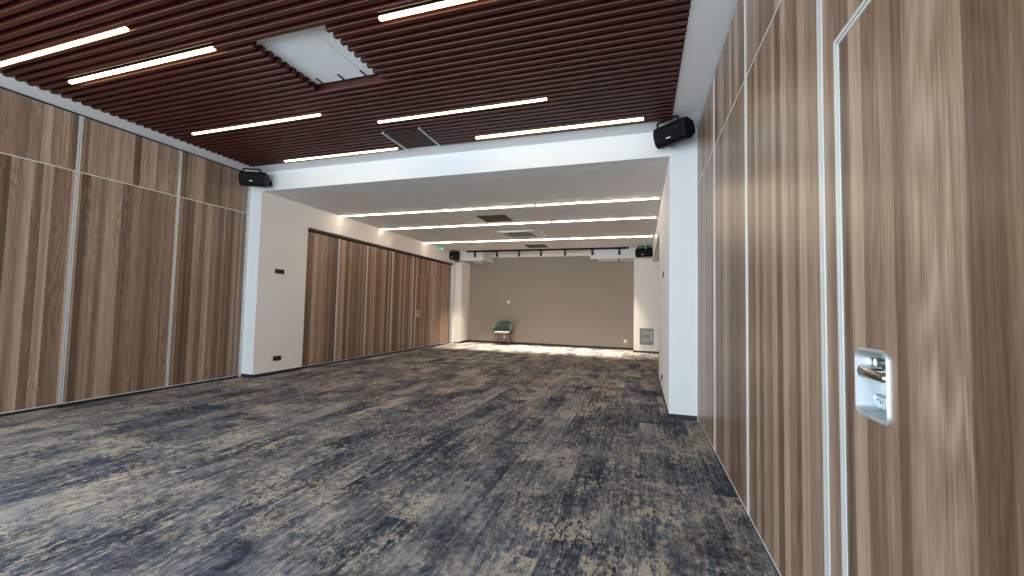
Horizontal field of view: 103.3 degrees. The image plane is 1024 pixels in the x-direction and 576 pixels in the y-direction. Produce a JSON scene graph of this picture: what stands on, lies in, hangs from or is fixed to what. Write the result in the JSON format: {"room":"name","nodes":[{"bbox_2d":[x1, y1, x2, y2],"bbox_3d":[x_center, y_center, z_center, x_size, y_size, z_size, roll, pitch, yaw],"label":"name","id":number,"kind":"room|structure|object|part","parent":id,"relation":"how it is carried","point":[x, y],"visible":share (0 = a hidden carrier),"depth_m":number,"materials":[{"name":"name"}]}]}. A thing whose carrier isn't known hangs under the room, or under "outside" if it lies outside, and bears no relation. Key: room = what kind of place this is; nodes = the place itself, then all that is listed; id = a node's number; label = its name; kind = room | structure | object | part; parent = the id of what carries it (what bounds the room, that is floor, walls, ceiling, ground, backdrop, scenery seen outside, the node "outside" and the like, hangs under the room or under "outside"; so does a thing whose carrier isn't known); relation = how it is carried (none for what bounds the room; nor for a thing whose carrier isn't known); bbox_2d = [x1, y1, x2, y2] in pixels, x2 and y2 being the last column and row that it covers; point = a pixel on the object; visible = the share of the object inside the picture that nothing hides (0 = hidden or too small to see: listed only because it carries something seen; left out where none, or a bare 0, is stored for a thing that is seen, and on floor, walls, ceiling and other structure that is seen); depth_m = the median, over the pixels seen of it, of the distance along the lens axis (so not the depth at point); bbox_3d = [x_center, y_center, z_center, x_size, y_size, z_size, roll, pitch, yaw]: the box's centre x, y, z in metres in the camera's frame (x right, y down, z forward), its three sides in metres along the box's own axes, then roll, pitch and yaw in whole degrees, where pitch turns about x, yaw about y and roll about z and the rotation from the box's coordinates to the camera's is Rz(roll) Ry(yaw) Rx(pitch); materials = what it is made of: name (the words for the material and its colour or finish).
{"room":"community hall","nodes":[
{"label":"community hall","id":0,"kind":"room"},
{"bbox_2d":[0,70,264,171],"bbox_3d":[-5.789,-2.346,3.030,0.468,0.200,8.628,0,-3,18],"label":"ceiling","id":1,"kind":"structure","parent":0,"point":[10,83],"depth_m":5.10,"materials":[{"name":"white paint"}]},
{"bbox_2d":[0,86,240,170],"bbox_3d":[-5.182,-2.098,5.534,0.075,0.026,3.468,0,-3,18],"label":"trim","id":2,"kind":"structure","parent":1,"relation":"attached to","point":[0,86],"depth_m":5.23,"materials":[{"name":"black paint"}]},
{"bbox_2d":[316,73,377,85],"bbox_3d":[-2.482,-2.368,1.842,6.554,0.125,8.359,0,-3,18],"label":"ceiling","id":3,"kind":"structure","parent":0,"point":[377,73],"depth_m":4.22,"materials":[{"name":"wood"}]},
{"bbox_2d":[0,0,691,166],"bbox_3d":[-2.477,-2.256,1.862,6.554,0.078,8.226,0,-3,18],"label":"ceiling slats","id":4,"kind":"structure","parent":3,"relation":"attached to","point":[591,61],"depth_m":3.86,"materials":[{"name":"brown wood"}]},
{"bbox_2d":[0,25,129,66],"bbox_3d":[-4.180,-2.207,3.694,2.010,0.094,0.038,0,-3,18],"label":"ceiling light","id":5,"kind":"object","parent":4,"relation":"attached to","point":[123,29],"visible":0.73,"depth_m":3.62,"materials":[{"name":"glowing white light diffuser"}]},
{"bbox_2d":[68,43,215,83],"bbox_3d":[-3.646,-2.184,3.939,2.060,0.094,0.038,0,-3,18],"label":"ceiling light","id":6,"kind":"object","parent":4,"relation":"attached to","point":[206,48],"visible":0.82,"depth_m":3.89,"materials":[{"name":"glowing white light diffuser"}]},
{"bbox_2d":[192,113,320,134],"bbox_3d":[-3.309,-2.117,5.169,2.120,0.094,0.038,0,-3,18],"label":"ceiling light","id":7,"kind":"object","parent":4,"relation":"attached to","point":[314,115],"visible":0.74,"depth_m":5.13,"materials":[{"name":"white plastic"}]},
{"bbox_2d":[256,25,373,83],"bbox_3d":[-1.804,-2.185,3.818,0.935,0.021,0.784,0,-3,18],"label":"access hatch","id":8,"kind":"object","parent":4,"relation":"attached to","point":[314,52],"visible":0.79,"depth_m":3.81,"materials":[{"name":"white metal"}]},
{"bbox_2d":[284,148,397,161],"bbox_3d":[-2.639,-2.054,6.155,2.060,0.094,0.038,0,-3,18],"label":"ceiling light","id":9,"kind":"object","parent":4,"relation":"attached to","point":[391,148],"visible":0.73,"depth_m":6.12,"materials":[{"name":"white plastic"}]},
{"bbox_2d":[382,126,440,149],"bbox_3d":[-1.352,-2.057,5.516,0.564,0.092,0.588,0,-3,18],"label":"grille","id":10,"kind":"object","parent":4,"relation":"attached to","point":[414,137],"visible":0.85,"depth_m":5.48,"materials":[{"name":"black metal"}]},
{"bbox_3d":[-1.610,-2.059,5.598,0.024,0.092,0.588,0,-3,18],"label":"rail","id":11,"kind":"part","parent":10,"relation":"part of","materials":[{"name":"white metal"}]},
{"bbox_3d":[-1.095,-2.055,5.435,0.024,0.092,0.588,0,-3,18],"label":"rail","id":12,"kind":"part","parent":10,"relation":"part of","materials":[{"name":"white metal"}]},
{"bbox_2d":[379,0,473,20],"bbox_3d":[-0.052,-2.156,2.891,2.075,0.094,0.038,0,-3,18],"label":"ceiling light","id":13,"kind":"object","parent":4,"relation":"attached to","point":[431,4],"visible":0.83,"depth_m":3.09,"materials":[{"name":"white plastic"}]},
{"bbox_2d":[378,98,546,122],"bbox_3d":[-0.638,-2.081,4.691,2.120,0.094,0.038,0,-3,18],"label":"ceiling light","id":14,"kind":"object","parent":4,"relation":"attached to","point":[542,99],"visible":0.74,"depth_m":4.64,"materials":[{"name":"glowing white light diffuser"}]},
{"bbox_2d":[476,117,642,138],"bbox_3d":[0.536,-2.036,5.102,2.130,0.094,0.038,0,-3,18],"label":"ceiling light","id":15,"kind":"object","parent":4,"relation":"attached to","point":[635,118],"visible":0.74,"depth_m":5.06,"materials":[{"name":"glowing white light diffuser"}]},
{"bbox_2d":[253,192,456,374],"bbox_3d":[-3.477,0.131,10.830,0.569,3.233,7.864,0,-3,18],"label":"wall","id":16,"kind":"structure","parent":0,"point":[284,222],"depth_m":7.60,"materials":[{"name":"beige paint"}]},
{"bbox_2d":[241,367,301,377],"bbox_3d":[-4.405,1.536,7.463,0.295,0.060,1.048,0,-3,18],"label":"baseboard","id":17,"kind":"structure","parent":16,"relation":"attached to","point":[297,368],"depth_m":7.25,"materials":[{"name":"black"}]},
{"bbox_2d":[273,355,280,360],"bbox_3d":[-4.275,1.280,7.377,0.012,0.085,0.170,0,-3,18],"label":"wall outlet","id":18,"kind":"object","parent":16,"relation":"attached to","point":[275,358],"visible":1,"depth_m":7.36,"materials":[{"name":"black plastic"}]},
{"bbox_2d":[275,269,284,273],"bbox_3d":[-4.251,-0.301,7.420,0.012,0.085,0.200,0,-3,18],"label":"light switch","id":19,"kind":"object","parent":16,"relation":"attached to","point":[277,271],"visible":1,"depth_m":7.41,"materials":[{"name":"black plastic"}]},
{"bbox_2d":[308,228,452,264],"bbox_3d":[-3.165,-1.006,11.227,0.162,0.065,6.596,0,-3,18],"label":"track","id":20,"kind":"object","parent":16,"relation":"attached to","point":[309,229],"visible":0.74,"depth_m":10.00,"materials":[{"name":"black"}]},
{"bbox_2d":[448,265,450,342],"bbox_3d":[-2.242,0.568,14.254,0.070,2.745,0.115,0,-3,18],"label":"trim","id":21,"kind":"structure","parent":16,"relation":"attached to","point":[450,265],"depth_m":14.27,"materials":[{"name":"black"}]},
{"bbox_2d":[449,264,455,342],"bbox_3d":[-2.162,0.544,14.406,0.220,2.810,0.220,0,-3,18],"label":"door frame","id":22,"kind":"structure","parent":16,"relation":"attached to","point":[453,267],"depth_m":14.32,"materials":[{"name":"beige paint"}]},
{"bbox_2d":[0,342,777,575],"bbox_3d":[-1.237,1.611,5.923,7.826,0.100,17.700,0,-3,18],"label":"floor","id":23,"kind":"structure","parent":0,"point":[467,458],"depth_m":3.04,"materials":[{"name":"carpet"}]},
{"bbox_2d":[0,88,81,416],"bbox_3d":[-5.551,-0.379,4.375,0.094,3.536,1.135,0,-3,18],"label":"partition panel","id":24,"kind":"object","parent":23,"relation":"on","point":[40,142],"visible":1,"depth_m":4.60,"materials":[{"name":"brown wood"}]},
{"bbox_3d":[-5.584,1.347,4.290,0.083,0.012,1.135,0,-3,18],"label":"rail","id":25,"kind":"part","parent":24,"relation":"part of","materials":[{"name":"white metal"}]},
{"bbox_2d":[59,117,180,406],"bbox_3d":[-5.207,-0.319,5.460,0.094,3.536,1.131,0,-3,18],"label":"partition panel","id":26,"kind":"object","parent":23,"relation":"on","point":[118,321],"visible":0.93,"depth_m":5.36,"materials":[{"name":"brown wood"}]},
{"bbox_3d":[-5.240,1.407,5.375,0.083,0.012,1.131,0,-3,18],"label":"rail","id":27,"kind":"part","parent":26,"relation":"part of","materials":[{"name":"white metal"}]},
{"bbox_2d":[166,151,248,388],"bbox_3d":[-4.866,-0.259,6.535,0.094,3.536,1.116,0,-3,18],"label":"partition panel","id":28,"kind":"object","parent":23,"relation":"on","point":[212,214],"visible":0.86,"depth_m":6.46,"materials":[{"name":"brown wood"}]},
{"bbox_3d":[-4.900,1.466,6.450,0.083,0.012,1.116,0,-3,18],"label":"rail","id":29,"kind":"part","parent":28,"relation":"part of","materials":[{"name":"white metal"}]},
{"bbox_2d":[302,231,338,367],"bbox_3d":[-4.055,0.249,8.493,0.094,2.745,0.964,0,-3,18],"label":"partition panel","id":30,"kind":"object","parent":23,"relation":"on","point":[319,328],"visible":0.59,"depth_m":8.49,"materials":[{"name":"brown wood"}]},
{"bbox_2d":[334,239,367,362],"bbox_3d":[-3.759,0.301,9.426,0.094,2.745,0.984,0,-3,18],"label":"partition panel","id":31,"kind":"object","parent":23,"relation":"on","point":[352,262],"visible":0.93,"depth_m":9.38,"materials":[{"name":"brown wood"}]},
{"bbox_2d":[363,246,392,357],"bbox_3d":[-3.449,0.355,10.407,0.094,2.745,1.064,0,-3,18],"label":"partition panel","id":32,"kind":"object","parent":23,"relation":"on","point":[379,261],"visible":0.94,"depth_m":10.36,"materials":[{"name":"brown wood"}]},
{"bbox_2d":[389,252,413,353],"bbox_3d":[-3.129,0.411,11.416,0.094,2.745,1.044,0,-3,18],"label":"partition panel","id":33,"kind":"object","parent":23,"relation":"on","point":[403,264],"visible":0.93,"depth_m":11.37,"materials":[{"name":"brown wood"}]},
{"bbox_2d":[410,257,435,349],"bbox_3d":[-2.767,0.473,12.548,0.099,2.745,1.324,0,-3,18],"label":"partition panel","id":34,"kind":"object","parent":23,"relation":"on","point":[423,270],"visible":0.98,"depth_m":12.49,"materials":[{"name":"brown wood"}]},
{"bbox_3d":[-2.751,0.722,12.561,0.065,2.158,1.046,0,-3,18],"label":"door frame","id":35,"kind":"part","parent":34,"relation":"part of","materials":[{"name":"white"}]},
{"bbox_3d":[-2.766,0.726,12.565,0.085,2.134,0.986,0,-3,18],"label":"door","id":36,"kind":"part","parent":34,"relation":"part of","materials":[{"name":"brown wood"}]},
{"bbox_2d":[433,262,449,345],"bbox_3d":[-2.409,0.536,13.686,0.094,2.745,1.054,0,-3,18],"label":"partition panel","id":37,"kind":"object","parent":23,"relation":"on","point":[442,271],"visible":0.93,"depth_m":13.65,"materials":[{"name":"brown wood"}]},
{"bbox_2d":[492,321,512,345],"bbox_3d":[-0.316,1.573,14.155,0.718,0.819,0.595,1,-3,15],"label":"chair","id":38,"kind":"object","parent":23,"relation":"on","point":[501,327],"visible":0.98,"depth_m":14.27,"materials":[{"name":"green fabric"}]},
{"bbox_3d":[-0.326,1.550,14.115,0.530,0.083,0.510,1,-3,15],"label":"seat","id":39,"kind":"part","parent":38,"relation":"part of","materials":[{"name":"grey fabric"}]},
{"bbox_3d":[-0.296,1.387,14.226,0.718,0.440,0.467,1,-3,15],"label":"backrest","id":40,"kind":"part","parent":38,"relation":"part of","materials":[{"name":"green fabric"}]},
{"bbox_2d":[697,81,715,454],"bbox_3d":[2.102,-0.214,4.319,0.094,3.536,1.166,0,-3,18],"label":"partition panel","id":41,"kind":"object","parent":23,"relation":"on","point":[705,131],"visible":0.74,"depth_m":4.24,"materials":[{"name":"brown wood"}]},
{"bbox_3d":[2.060,1.512,4.237,0.083,0.012,1.166,0,-3,18],"label":"rail","id":42,"kind":"part","parent":41,"relation":"part of","materials":[{"name":"white metal"}]},
{"bbox_2d":[713,0,749,519],"bbox_3d":[1.744,-0.276,3.188,0.094,3.536,1.197,0,-3,18],"label":"partition panel","id":43,"kind":"object","parent":23,"relation":"on","point":[730,340],"visible":0.77,"depth_m":3.06,"materials":[{"name":"brown wood"}]},
{"bbox_3d":[1.702,1.449,3.106,0.083,0.012,1.197,0,-3,18],"label":"rail","id":44,"kind":"part","parent":43,"relation":"part of","materials":[{"name":"white metal"}]},
{"bbox_2d":[744,0,826,575],"bbox_3d":[1.389,-0.338,2.068,0.094,3.536,1.144,0,-3,18],"label":"partition panel","id":45,"kind":"object","parent":23,"relation":"on","point":[786,470],"visible":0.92,"depth_m":1.92,"materials":[{"name":"brown wood"}]},
{"bbox_3d":[1.347,1.387,1.986,0.083,0.012,1.144,0,-3,18],"label":"rail","id":46,"kind":"part","parent":45,"relation":"part of","materials":[{"name":"white metal"}]},
{"bbox_2d":[818,0,1023,575],"bbox_3d":[1.032,-0.400,0.953,0.099,3.536,1.189,0,-3,18],"label":"door","id":47,"kind":"structure","parent":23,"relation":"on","point":[922,101],"depth_m":0.98,"materials":[{"name":"brown wood"}]},
{"bbox_3d":[1.004,0.216,0.917,0.065,2.208,0.971,0,-3,18],"label":"door frame","id":48,"kind":"part","parent":47,"relation":"part of","materials":[{"name":"white metal"}]},
{"bbox_3d":[1.064,0.254,1.198,0.018,0.036,0.140,0,-3,18],"label":"lever","id":49,"kind":"part","parent":47,"relation":"part of","materials":[{"name":"silver metal"}]},
{"bbox_2d":[855,347,891,425],"bbox_3d":[1.081,0.283,1.183,0.061,0.208,0.182,0,-3,18],"label":"door handle","id":50,"kind":"object","parent":47,"relation":"on","point":[873,365],"depth_m":1.23,"materials":[{"name":"silver metal"}]},
{"bbox_2d":[454,262,469,341],"bbox_3d":[-1.910,0.358,14.819,0.449,3.233,0.700,0,-3,18],"label":"wall","id":51,"kind":"structure","parent":0,"point":[462,268],"depth_m":14.52,"materials":[{"name":"beige paint"}]},
{"bbox_2d":[253,120,671,171],"bbox_3d":[-1.182,-2.104,5.947,6.554,0.200,0.269,0,-3,18],"label":"soffit beam","id":52,"kind":"structure","parent":0,"point":[642,127],"depth_m":5.72,"materials":[{"name":"white paint"}]},
{"bbox_2d":[241,128,696,415],"bbox_3d":[-1.212,-0.248,5.999,7.245,3.502,0.008,0,-3,18],"label":"wall","id":53,"kind":"structure","parent":0,"point":[683,155],"depth_m":5.37,"materials":[{"name":"white paint"}]},
{"bbox_2d":[239,187,250,376],"bbox_3d":[-4.674,-0.229,7.077,0.072,3.536,0.026,0,-3,18],"label":"trim","id":54,"kind":"structure","parent":53,"relation":"attached to","point":[241,351],"depth_m":7.06,"materials":[{"name":"white"}]},
{"bbox_2d":[453,251,492,263],"bbox_3d":[-1.379,-1.096,14.600,1.134,0.328,0.950,0,-3,18],"label":"wall","id":55,"kind":"structure","parent":0,"point":[464,256],"depth_m":14.18,"materials":[{"name":"white paint"}]},
{"bbox_2d":[449,250,458,259],"bbox_3d":[-2.075,-1.149,14.152,0.450,0.310,0.343,1,-3,-2],"label":"wall speaker","id":56,"kind":"object","parent":55,"relation":"attached to","point":[452,255],"visible":0.77,"depth_m":13.99,"materials":[{"name":"black plastic"}]},
{"bbox_2d":[449,253,457,257],"bbox_3d":[-2.068,-1.122,13.992,0.396,0.167,0.026,1,-3,-2],"label":"grille","id":57,"kind":"object","parent":56,"relation":"attached to","point":[451,255],"depth_m":13.99,"materials":[{"name":"black"}]},
{"bbox_2d":[466,261,489,263],"bbox_3d":[-1.230,-0.924,14.538,0.650,0.014,0.800,0,-3,18],"label":"air vent","id":58,"kind":"object","parent":55,"relation":"in","point":[473,262],"visible":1,"depth_m":14.57,"materials":[{"name":"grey metal"}]},
{"bbox_2d":[279,165,667,253],"bbox_3d":[0.215,-1.527,10.435,7.826,0.200,8.564,0,-3,18],"label":"ceiling","id":59,"kind":"structure","parent":0,"point":[646,181],"depth_m":7.93,"materials":[{"name":"paint"}]},
{"bbox_2d":[341,211,428,216],"bbox_3d":[-2.732,-1.571,8.584,2.150,0.024,0.032,0,-3,18],"label":"recessed light","id":60,"kind":"object","parent":59,"relation":"in","point":[412,211],"visible":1,"depth_m":8.56,"materials":[{"name":"white plastic"}]},
{"bbox_2d":[382,225,459,229],"bbox_3d":[-2.283,-1.492,10.003,2.150,0.024,0.032,0,-3,18],"label":"recessed light","id":61,"kind":"object","parent":59,"relation":"in","point":[454,225],"visible":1,"depth_m":9.97,"materials":[{"name":"white plastic"}]},
{"bbox_2d":[427,240,491,242],"bbox_3d":[-1.616,-1.376,12.107,2.150,0.024,0.032,0,-3,18],"label":"recessed light","id":62,"kind":"object","parent":59,"relation":"in","point":[491,240],"visible":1,"depth_m":12.07,"materials":[{"name":"white plastic"}]},
{"bbox_2d":[430,205,533,211],"bbox_3d":[-0.626,-1.557,7.916,2.150,0.024,0.032,0,-3,18],"label":"recessed light","id":63,"kind":"object","parent":59,"relation":"in","point":[516,205],"visible":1,"depth_m":7.88,"materials":[{"name":"white plastic"}]},
{"bbox_2d":[476,215,512,221],"bbox_3d":[-0.363,-1.513,8.844,0.644,0.007,0.624,0,-3,18],"label":"ceiling vent","id":64,"kind":"object","parent":59,"relation":"in","point":[489,218],"visible":1,"depth_m":8.83,"materials":[{"name":"brown metal"}]},
{"bbox_2d":[461,221,549,225],"bbox_3d":[-0.176,-1.478,9.334,2.150,0.024,0.032,0,-3,18],"label":"recessed light","id":65,"kind":"object","parent":59,"relation":"in","point":[544,221],"visible":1,"depth_m":9.30,"materials":[{"name":"white plastic"}]},
{"bbox_2d":[497,230,540,238],"bbox_3d":[0.204,-1.400,10.601,0.940,0.038,0.940,0,-3,18],"label":"air conditioner","id":66,"kind":"object","parent":59,"relation":"attached to","point":[516,233],"visible":1,"depth_m":10.51,"materials":[{"name":"white plastic"}]},
{"bbox_2d":[506,232,532,236],"bbox_3d":[0.204,-1.406,10.602,0.600,0.018,0.600,0,-3,18],"label":"grille","id":67,"kind":"object","parent":66,"relation":"attached to","point":[525,234],"depth_m":10.61,"materials":[{"name":"grey metal"}]},
{"bbox_2d":[493,238,566,240],"bbox_3d":[0.491,-1.362,11.438,2.150,0.024,0.032,0,-3,18],"label":"recessed light","id":68,"kind":"object","parent":59,"relation":"in","point":[555,238],"visible":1,"depth_m":11.41,"materials":[{"name":"white plastic"}]},
{"bbox_2d":[525,244,548,247],"bbox_3d":[0.768,-1.304,12.645,0.644,0.007,0.624,0,-3,18],"label":"ceiling vent","id":69,"kind":"object","parent":59,"relation":"in","point":[536,245],"visible":1,"depth_m":12.68,"materials":[{"name":"brown metal"}]},
{"bbox_2d":[466,247,628,252],"bbox_3d":[1.005,-1.244,13.228,5.400,0.060,0.044,0,-3,18],"label":"track","id":70,"kind":"object","parent":59,"relation":"attached to","point":[602,248],"visible":1,"depth_m":13.13,"materials":[{"name":"black metal"}]},
{"bbox_2d":[536,197,658,205],"bbox_3d":[1.481,-1.543,7.248,2.150,0.024,0.032,0,-3,18],"label":"recessed light","id":71,"kind":"object","parent":59,"relation":"in","point":[654,197],"visible":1,"depth_m":7.21,"materials":[{"name":"white plastic"}]},
{"bbox_2d":[553,217,655,221],"bbox_3d":[1.930,-1.464,8.666,2.150,0.024,0.032,0,-3,18],"label":"recessed light","id":72,"kind":"object","parent":59,"relation":"in","point":[634,217],"visible":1,"depth_m":8.64,"materials":[{"name":"white plastic"}]},
{"bbox_2d":[569,235,652,238],"bbox_3d":[2.597,-1.348,10.770,2.150,0.024,0.032,0,-3,18],"label":"recessed light","id":73,"kind":"object","parent":59,"relation":"in","point":[651,235],"visible":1,"depth_m":10.74,"materials":[{"name":"white plastic"}]},
{"bbox_2d":[263,127,697,195],"bbox_3d":[-1.118,-1.924,6.224,7.826,0.529,0.300,0,-3,18],"label":"beam","id":74,"kind":"structure","parent":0,"point":[656,161],"depth_m":5.98,"materials":[{"name":"white paint"}]},
{"bbox_2d":[238,168,271,186],"bbox_3d":[-4.322,-1.832,6.847,0.405,0.278,0.370,2,-3,-6],"label":"wall speaker","id":75,"kind":"object","parent":74,"relation":"attached to","point":[245,178],"visible":1,"depth_m":6.69,"materials":[{"name":"black plastic"}]},
{"bbox_2d":[239,173,261,183],"bbox_3d":[-4.303,-1.808,6.676,0.356,0.150,0.028,2,-3,-6],"label":"grille","id":76,"kind":"object","parent":75,"relation":"attached to","point":[244,178],"depth_m":6.68,"materials":[{"name":"black"}]},
{"bbox_2d":[653,114,694,148],"bbox_3d":[1.946,-1.823,4.819,0.391,0.276,0.449,3,-3,-32],"label":"wall speaker","id":77,"kind":"object","parent":74,"relation":"attached to","point":[682,129],"visible":1,"depth_m":4.66,"materials":[{"name":"black plastic"}]},
{"bbox_2d":[653,121,682,145],"bbox_3d":[1.812,-1.792,4.715,0.054,0.149,0.368,3,-3,-32],"label":"grille","id":78,"kind":"object","parent":77,"relation":"attached to","point":[672,132],"depth_m":4.71,"materials":[{"name":"black"}]},
{"bbox_2d":[493,252,589,257],"bbox_3d":[1.456,-1.153,14.351,7.826,0.113,0.320,0,-3,18],"label":"lintel","id":79,"kind":"object","parent":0,"point":[543,254],"visible":0.14,"depth_m":14.29,"materials":[{"name":"beige paint"}]},
{"bbox_2d":[468,256,633,347],"bbox_3d":[1.423,0.461,14.283,7.826,3.120,0.300,0,-3,18],"label":"wall","id":80,"kind":"structure","parent":0,"point":[565,300],"depth_m":14.10,"materials":[{"name":"beige paint"}]},
{"bbox_2d":[460,340,632,349],"bbox_3d":[1.071,1.957,13.786,5.878,0.070,0.700,0,-3,18],"label":"baseboard","id":81,"kind":"structure","parent":80,"relation":"attached to","point":[521,343],"depth_m":14.04,"materials":[{"name":"black"}]},
{"bbox_2d":[590,247,651,261],"bbox_3d":[3.520,-1.064,13.046,1.867,0.328,0.950,0,-3,18],"label":"wall","id":82,"kind":"structure","parent":0,"point":[627,255],"depth_m":12.67,"materials":[{"name":"white paint"}]},
{"bbox_2d":[594,259,619,261],"bbox_3d":[3.092,-0.896,13.167,0.760,0.014,0.800,0,-3,18],"label":"air vent","id":83,"kind":"object","parent":82,"relation":"in","point":[596,260],"visible":1,"depth_m":13.20,"materials":[{"name":"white metal"}]},
{"bbox_2d":[635,246,652,257],"bbox_3d":[3.996,-1.081,12.211,0.472,0.320,0.365,-1,-4,40],"label":"wall speaker","id":84,"kind":"object","parent":82,"relation":"attached to","point":[639,252],"visible":0.99,"depth_m":12.07,"materials":[{"name":"black plastic"}]},
{"bbox_2d":[636,249,649,255],"bbox_3d":[3.893,-1.049,12.085,0.416,0.173,0.044,-1,-4,40],"label":"grille","id":85,"kind":"object","parent":84,"relation":"attached to","point":[639,252],"depth_m":12.07,"materials":[{"name":"black"}]},
{"bbox_2d":[634,259,658,351],"bbox_3d":[4.312,0.399,12.845,0.850,3.233,0.700,0,-3,18],"label":"wall","id":86,"kind":"structure","parent":0,"point":[646,272],"depth_m":12.53,"materials":[{"name":"beige paint"}]},
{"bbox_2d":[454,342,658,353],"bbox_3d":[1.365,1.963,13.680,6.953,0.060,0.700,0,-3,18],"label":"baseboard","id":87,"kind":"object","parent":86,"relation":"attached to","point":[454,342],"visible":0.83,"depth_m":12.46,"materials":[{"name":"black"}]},
{"bbox_2d":[640,328,652,344],"bbox_3d":[4.135,1.494,12.459,0.400,0.510,0.026,0,-3,18],"label":"wall panel","id":88,"kind":"object","parent":86,"relation":"attached to","point":[646,334],"visible":1,"depth_m":12.46,"materials":[{"name":"grey metal"}]},
{"bbox_3d":[4.123,1.379,12.469,0.230,0.150,0.004,0,-3,18],"label":"panel","id":89,"kind":"part","parent":88,"relation":"part of","materials":[{"name":"grey metal"}]},
{"bbox_3d":[4.118,1.599,12.458,0.230,0.170,0.004,0,-3,18],"label":"panel","id":90,"kind":"part","parent":88,"relation":"part of","materials":[{"name":"grey metal"}]},
{"bbox_2d":[652,157,697,420],"bbox_3d":[3.418,0.176,8.643,0.616,3.233,7.864,0,-3,18],"label":"wall","id":91,"kind":"structure","parent":0,"point":[664,212],"depth_m":6.07,"materials":[{"name":"beige paint"}]},
{"bbox_2d":[658,377,696,420],"bbox_3d":[2.482,1.627,6.231,0.321,0.060,2.868,0,-3,18],"label":"baseboard","id":92,"kind":"structure","parent":91,"relation":"attached to","point":[670,416],"depth_m":4.88,"materials":[{"name":"black metal"}]},
{"bbox_2d":[671,0,737,127],"bbox_3d":[0.883,-2.302,0.913,0.424,0.200,8.628,0,-3,18],"label":"ceiling","id":93,"kind":"structure","parent":0,"point":[709,21],"depth_m":3.54,"materials":[{"name":"white paint"}]}
]}

